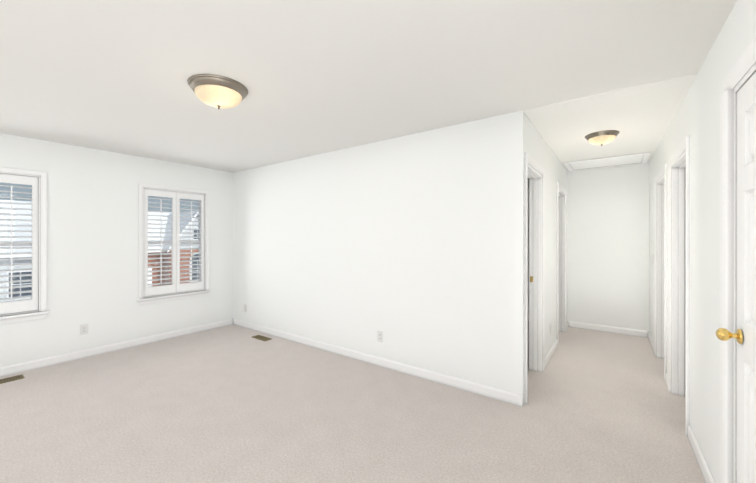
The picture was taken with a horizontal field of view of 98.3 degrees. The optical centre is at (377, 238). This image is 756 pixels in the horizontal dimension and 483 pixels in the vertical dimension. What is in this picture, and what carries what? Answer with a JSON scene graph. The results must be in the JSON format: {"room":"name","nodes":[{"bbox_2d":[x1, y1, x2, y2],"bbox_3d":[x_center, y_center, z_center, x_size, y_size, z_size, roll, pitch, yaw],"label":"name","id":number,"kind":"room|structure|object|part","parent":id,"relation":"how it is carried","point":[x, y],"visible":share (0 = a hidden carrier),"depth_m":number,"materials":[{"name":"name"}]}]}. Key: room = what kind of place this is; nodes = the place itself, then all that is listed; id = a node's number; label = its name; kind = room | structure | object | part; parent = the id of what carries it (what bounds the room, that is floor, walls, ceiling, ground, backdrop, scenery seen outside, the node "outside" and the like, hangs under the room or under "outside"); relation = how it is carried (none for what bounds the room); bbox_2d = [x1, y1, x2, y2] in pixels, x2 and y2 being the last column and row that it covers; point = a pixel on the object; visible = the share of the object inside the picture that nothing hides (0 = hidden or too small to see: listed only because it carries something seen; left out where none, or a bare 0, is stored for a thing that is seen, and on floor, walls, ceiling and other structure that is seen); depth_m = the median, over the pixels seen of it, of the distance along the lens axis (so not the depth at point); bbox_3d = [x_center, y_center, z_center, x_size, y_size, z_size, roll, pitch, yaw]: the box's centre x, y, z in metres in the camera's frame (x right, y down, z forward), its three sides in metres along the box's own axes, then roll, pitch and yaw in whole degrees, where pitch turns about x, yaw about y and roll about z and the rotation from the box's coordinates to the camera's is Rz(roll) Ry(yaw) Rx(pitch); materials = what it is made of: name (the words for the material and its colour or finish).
{"room":"empty living room","nodes":[
{"label":"empty living room","id":0,"kind":"room"},
{"bbox_2d":[0,133,233,366],"bbox_3d":[-4.177,0.167,2.902,0.200,2.440,6.240,0,0,36],"label":"wall","id":1,"kind":"structure","parent":0,"point":[93,239],"depth_m":3.92,"materials":[{"name":"white paint"}]},
{"bbox_2d":[0,167,46,315],"bbox_3d":[-3.926,0.037,3.230,0.219,1.500,0.900,0,0,36],"label":"window","id":2,"kind":"structure","parent":1,"relation":"in","point":[43,175],"depth_m":3.50,"materials":[{"name":"paint"}]},
{"bbox_3d":[-3.949,0.059,3.247,0.050,1.447,0.798,0,0,36],"label":"window sash","id":3,"kind":"part","parent":2,"relation":"part of","materials":[{"name":"white wood"}]},
{"bbox_2d":[0,172,39,315],"bbox_3d":[-3.873,0.059,3.191,0.070,1.443,0.798,0,0,36],"label":"blind","id":4,"kind":"object","parent":2,"relation":"attached to","point":[20,306],"visible":1,"depth_m":3.41,"materials":[{"name":"paint"}]},
{"bbox_2d":[0,311,49,324],"bbox_3d":[-3.844,0.825,3.171,0.062,0.077,0.940,0,0,36],"label":"sill","id":5,"kind":"structure","parent":1,"relation":"attached to","point":[22,317],"depth_m":3.39,"materials":[{"name":"paint"}]},
{"bbox_2d":[80,324,87,334],"bbox_3d":[-3.403,1.056,3.787,0.008,0.117,0.072,0,0,36],"label":"electrical outlet","id":6,"kind":"object","parent":1,"relation":"attached to","point":[83,329],"visible":1,"depth_m":3.78,"materials":[{"name":"white plastic"}]},
{"bbox_2d":[0,318,232,376],"bbox_3d":[-4.091,1.339,2.841,0.013,0.095,6.000,0,0,36],"label":"baseboard","id":7,"kind":"structure","parent":1,"relation":"attached to","point":[41,363],"depth_m":3.92,"materials":[{"name":"paint"}]},
{"bbox_2d":[139,183,209,298],"bbox_3d":[-2.897,0.035,4.638,0.219,1.500,0.902,0,0,36],"label":"window","id":8,"kind":"structure","parent":1,"relation":"in","point":[142,185],"depth_m":4.59,"materials":[{"name":"paint"}]},
{"bbox_3d":[-2.921,0.058,4.656,0.050,1.447,0.800,0,0,36],"label":"window sash","id":9,"kind":"part","parent":8,"relation":"part of","materials":[{"name":"white wood"}]},
{"bbox_2d":[143,187,205,297],"bbox_3d":[-2.844,0.058,4.599,0.070,1.443,0.800,0,0,36],"label":"blind","id":10,"kind":"object","parent":8,"relation":"attached to","point":[176,286],"visible":1,"depth_m":4.57,"materials":[{"name":"paint"}]},
{"bbox_2d":[137,290,211,304],"bbox_3d":[-2.815,0.824,4.579,0.062,0.077,0.942,0,0,36],"label":"sill","id":11,"kind":"structure","parent":1,"relation":"attached to","point":[149,300],"depth_m":4.52,"materials":[{"name":"paint"}]},
{"bbox_2d":[0,321,704,482],"bbox_3d":[-0.337,1.438,1.956,7.520,0.100,9.240,0,0,36],"label":"floor","id":12,"kind":"structure","parent":0,"point":[233,403],"depth_m":2.49,"materials":[{"name":"carpet"}]},
{"bbox_2d":[0,374,24,383],"bbox_3d":[-3.649,1.383,3.143,0.130,0.007,0.330,0,0,36],"label":"floor vent","id":13,"kind":"object","parent":12,"relation":"in","point":[13,378],"visible":1,"depth_m":3.21,"materials":[{"name":"brown metal"}]},
{"bbox_2d":[252,335,271,340],"bbox_3d":[-1.610,1.382,4.527,0.310,0.007,0.120,0,0,36],"label":"floor vent","id":14,"kind":"object","parent":12,"relation":"in","point":[261,337],"visible":0.98,"depth_m":4.51,"materials":[{"name":"brown metal"}]},
{"bbox_2d":[0,0,736,172],"bbox_3d":[-0.337,-1.099,1.953,7.520,0.106,9.240,0,0,36],"label":"ceiling","id":15,"kind":"structure","parent":0,"point":[315,77],"depth_m":2.05,"materials":[{"name":"white paint"}]},
{"bbox_2d":[187,74,247,109],"bbox_3d":[-1.111,-0.975,2.284,0.380,0.155,0.380,0,0,36],"label":"ceiling light","id":16,"kind":"object","parent":15,"relation":"attached to","point":[217,91],"visible":1,"depth_m":2.18,"materials":[{"name":"beige glass"}]},
{"bbox_2d":[585,130,618,145],"bbox_3d":[2.264,-0.988,3.310,0.290,0.118,0.290,0,0,36],"label":"light","id":17,"kind":"object","parent":15,"relation":"attached to","point":[601,138],"visible":1,"depth_m":3.23,"materials":[{"name":"silver metal"}]},
{"bbox_2d":[233,110,525,404],"bbox_3d":[-0.531,0.166,4.028,4.360,2.440,0.120,0,0,36],"label":"wall","id":18,"kind":"structure","parent":0,"point":[411,246],"depth_m":3.38,"materials":[{"name":"white paint"}]},
{"bbox_2d":[233,318,522,406],"bbox_3d":[-0.570,1.338,3.976,4.360,0.095,0.013,0,0,36],"label":"baseboard","id":19,"kind":"structure","parent":18,"relation":"attached to","point":[513,398],"depth_m":3.38,"materials":[{"name":"paint"}]},
{"bbox_2d":[377,331,382,341],"bbox_3d":[0.023,1.066,3.545,0.072,0.117,0.008,0,0,36],"label":"electrical outlet","id":20,"kind":"object","parent":18,"relation":"attached to","point":[379,336],"visible":1,"depth_m":3.54,"materials":[{"name":"white plastic"}]},
{"bbox_2d":[526,116,566,356],"bbox_3d":[2.066,0.166,3.989,0.120,2.440,2.880,0,0,36],"label":"wall","id":21,"kind":"structure","parent":0,"point":[540,152],"depth_m":3.81,"materials":[{"name":"white paint"}]},
{"bbox_2d":[524,152,545,403],"bbox_3d":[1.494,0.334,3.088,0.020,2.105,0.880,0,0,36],"label":"door frame","id":22,"kind":"structure","parent":21,"relation":"attached to","point":[534,164],"depth_m":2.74,"materials":[{"name":"paint"}]},
{"bbox_2d":[545,339,557,368],"bbox_3d":[2.022,1.338,3.818,0.013,0.095,0.910,0,0,36],"label":"baseboard","id":23,"kind":"structure","parent":21,"relation":"attached to","point":[549,355],"depth_m":3.79,"materials":[{"name":"paint"}]},
{"bbox_2d":[556,182,566,340],"bbox_3d":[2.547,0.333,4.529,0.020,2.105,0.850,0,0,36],"label":"door frame","id":24,"kind":"structure","parent":21,"relation":"attached to","point":[560,187],"depth_m":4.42,"materials":[{"name":"paint"}]},
{"bbox_2d":[528,163,648,330],"bbox_3d":[2.676,0.164,5.401,3.120,2.440,0.120,0,0,36],"label":"wall","id":25,"kind":"structure","parent":0,"point":[607,246],"depth_m":4.81,"materials":[{"name":"white paint"}]},
{"bbox_2d":[564,152,650,170],"bbox_3d":[3.140,-1.042,4.522,0.931,0.014,0.690,0,0,36],"label":"attic hatch","id":26,"kind":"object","parent":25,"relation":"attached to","point":[620,160],"depth_m":4.51,"materials":[{"name":"paint"}]},
{"bbox_2d":[568,321,648,337],"bbox_3d":[3.380,1.337,4.806,1.040,0.095,0.013,0,0,36],"label":"baseboard","id":27,"kind":"structure","parent":25,"relation":"attached to","point":[612,329],"depth_m":4.79,"materials":[{"name":"paint"}]},
{"bbox_2d":[649,0,755,482],"bbox_3d":[2.567,0.167,2.734,0.120,2.440,4.317,0,0,35],"label":"wall","id":28,"kind":"structure","parent":0,"point":[696,118],"depth_m":1.91,"materials":[{"name":"white paint"}]},
{"bbox_2d":[648,332,653,351],"bbox_3d":[3.520,1.338,4.203,0.013,0.095,0.820,0,0,35],"label":"baseboard","id":29,"kind":"structure","parent":28,"relation":"attached to","point":[651,341],"depth_m":4.21,"materials":[{"name":"paint"}]},
{"bbox_2d":[654,164,666,381],"bbox_3d":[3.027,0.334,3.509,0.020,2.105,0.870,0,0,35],"label":"door frame","id":30,"kind":"structure","parent":28,"relation":"attached to","point":[660,174],"depth_m":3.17,"materials":[{"name":"paint"}]},
{"bbox_2d":[665,373,667,386],"bbox_3d":[2.722,1.339,3.071,0.013,0.095,0.190,0,0,35],"label":"baseboard","id":31,"kind":"structure","parent":28,"relation":"attached to","point":[666,377],"depth_m":3.10,"materials":[{"name":"paint"}]},
{"bbox_2d":[668,135,689,436],"bbox_3d":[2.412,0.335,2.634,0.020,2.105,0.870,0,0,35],"label":"door frame","id":32,"kind":"structure","parent":28,"relation":"attached to","point":[683,146],"depth_m":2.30,"materials":[{"name":"paint"}]},
{"bbox_2d":[688,424,715,482],"bbox_3d":[1.908,1.341,1.914,0.013,0.095,0.880,0,0,35],"label":"baseboard","id":33,"kind":"structure","parent":28,"relation":"attached to","point":[702,464],"depth_m":1.98,"materials":[{"name":"paint"}]},
{"bbox_2d":[720,89,733,482],"bbox_3d":[1.623,0.356,1.523,0.030,2.065,0.075,0,0,35],"label":"closet casing trim leg","id":34,"kind":"structure","parent":28,"relation":"attached to","point":[726,265],"depth_m":1.50,"materials":[{"name":"paint"}]},
{"bbox_2d":[716,72,755,482],"bbox_3d":[1.433,0.364,1.258,0.113,2.025,0.526,0,0,35],"label":"closet door","id":35,"kind":"structure","parent":28,"relation":"in","point":[744,335],"depth_m":1.37,"materials":[{"name":"paint"}]},
{"bbox_3d":[1.532,0.424,1.431,0.075,0.064,0.064,0,0,35],"label":"knob","id":36,"kind":"part","parent":35,"relation":"part of","materials":[{"name":"gold metal"}]},
{"bbox_2d":[722,36,755,91],"bbox_3d":[1.468,-0.714,1.293,0.021,0.075,0.632,0,0,35],"label":"trim","id":37,"kind":"structure","parent":28,"relation":"attached to","point":[741,68],"depth_m":1.35,"materials":[{"name":"paint"}]},
{"bbox_2d":[734,64,755,482],"bbox_3d":[1.477,0.358,1.238,0.060,2.061,0.551,0,0,35],"label":"trim","id":38,"kind":"structure","parent":28,"relation":"attached to","point":[747,77],"depth_m":1.46,"materials":[{"name":"paint"}]},
{"label":"outside","id":39,"kind":"structure","parent":0,"visible":0},
{"bbox_3d":[-34.628,4.509,28.864,160.000,0.300,200.000,0,0,36],"label":"ground","id":40,"kind":"structure","parent":39,"visible":0},
{"bbox_2d":[0,222,31,301],"bbox_3d":[-25.400,1.669,19.581,10.750,5.400,9.200,0,0,36],"label":"house","id":41,"kind":"structure","parent":40,"relation":"on","point":[15,262],"depth_m":19.02,"materials":[{"name":"grey"}]},
{"bbox_2d":[0,200,31,222],"bbox_3d":[-42.350,-0.053,39.453,9.930,8.800,16.900,0,0,36],"label":"house","id":42,"kind":"structure","parent":40,"relation":"on","point":[13,211],"depth_m":37.16,"materials":[{"name":"grey"}]},
{"bbox_2d":[148,211,198,286],"bbox_3d":[-19.845,0.959,28.712,10.950,6.800,12.900,0,0,36],"label":"house","id":43,"kind":"structure","parent":40,"relation":"on","point":[168,247],"depth_m":26.20,"materials":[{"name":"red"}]}
]}

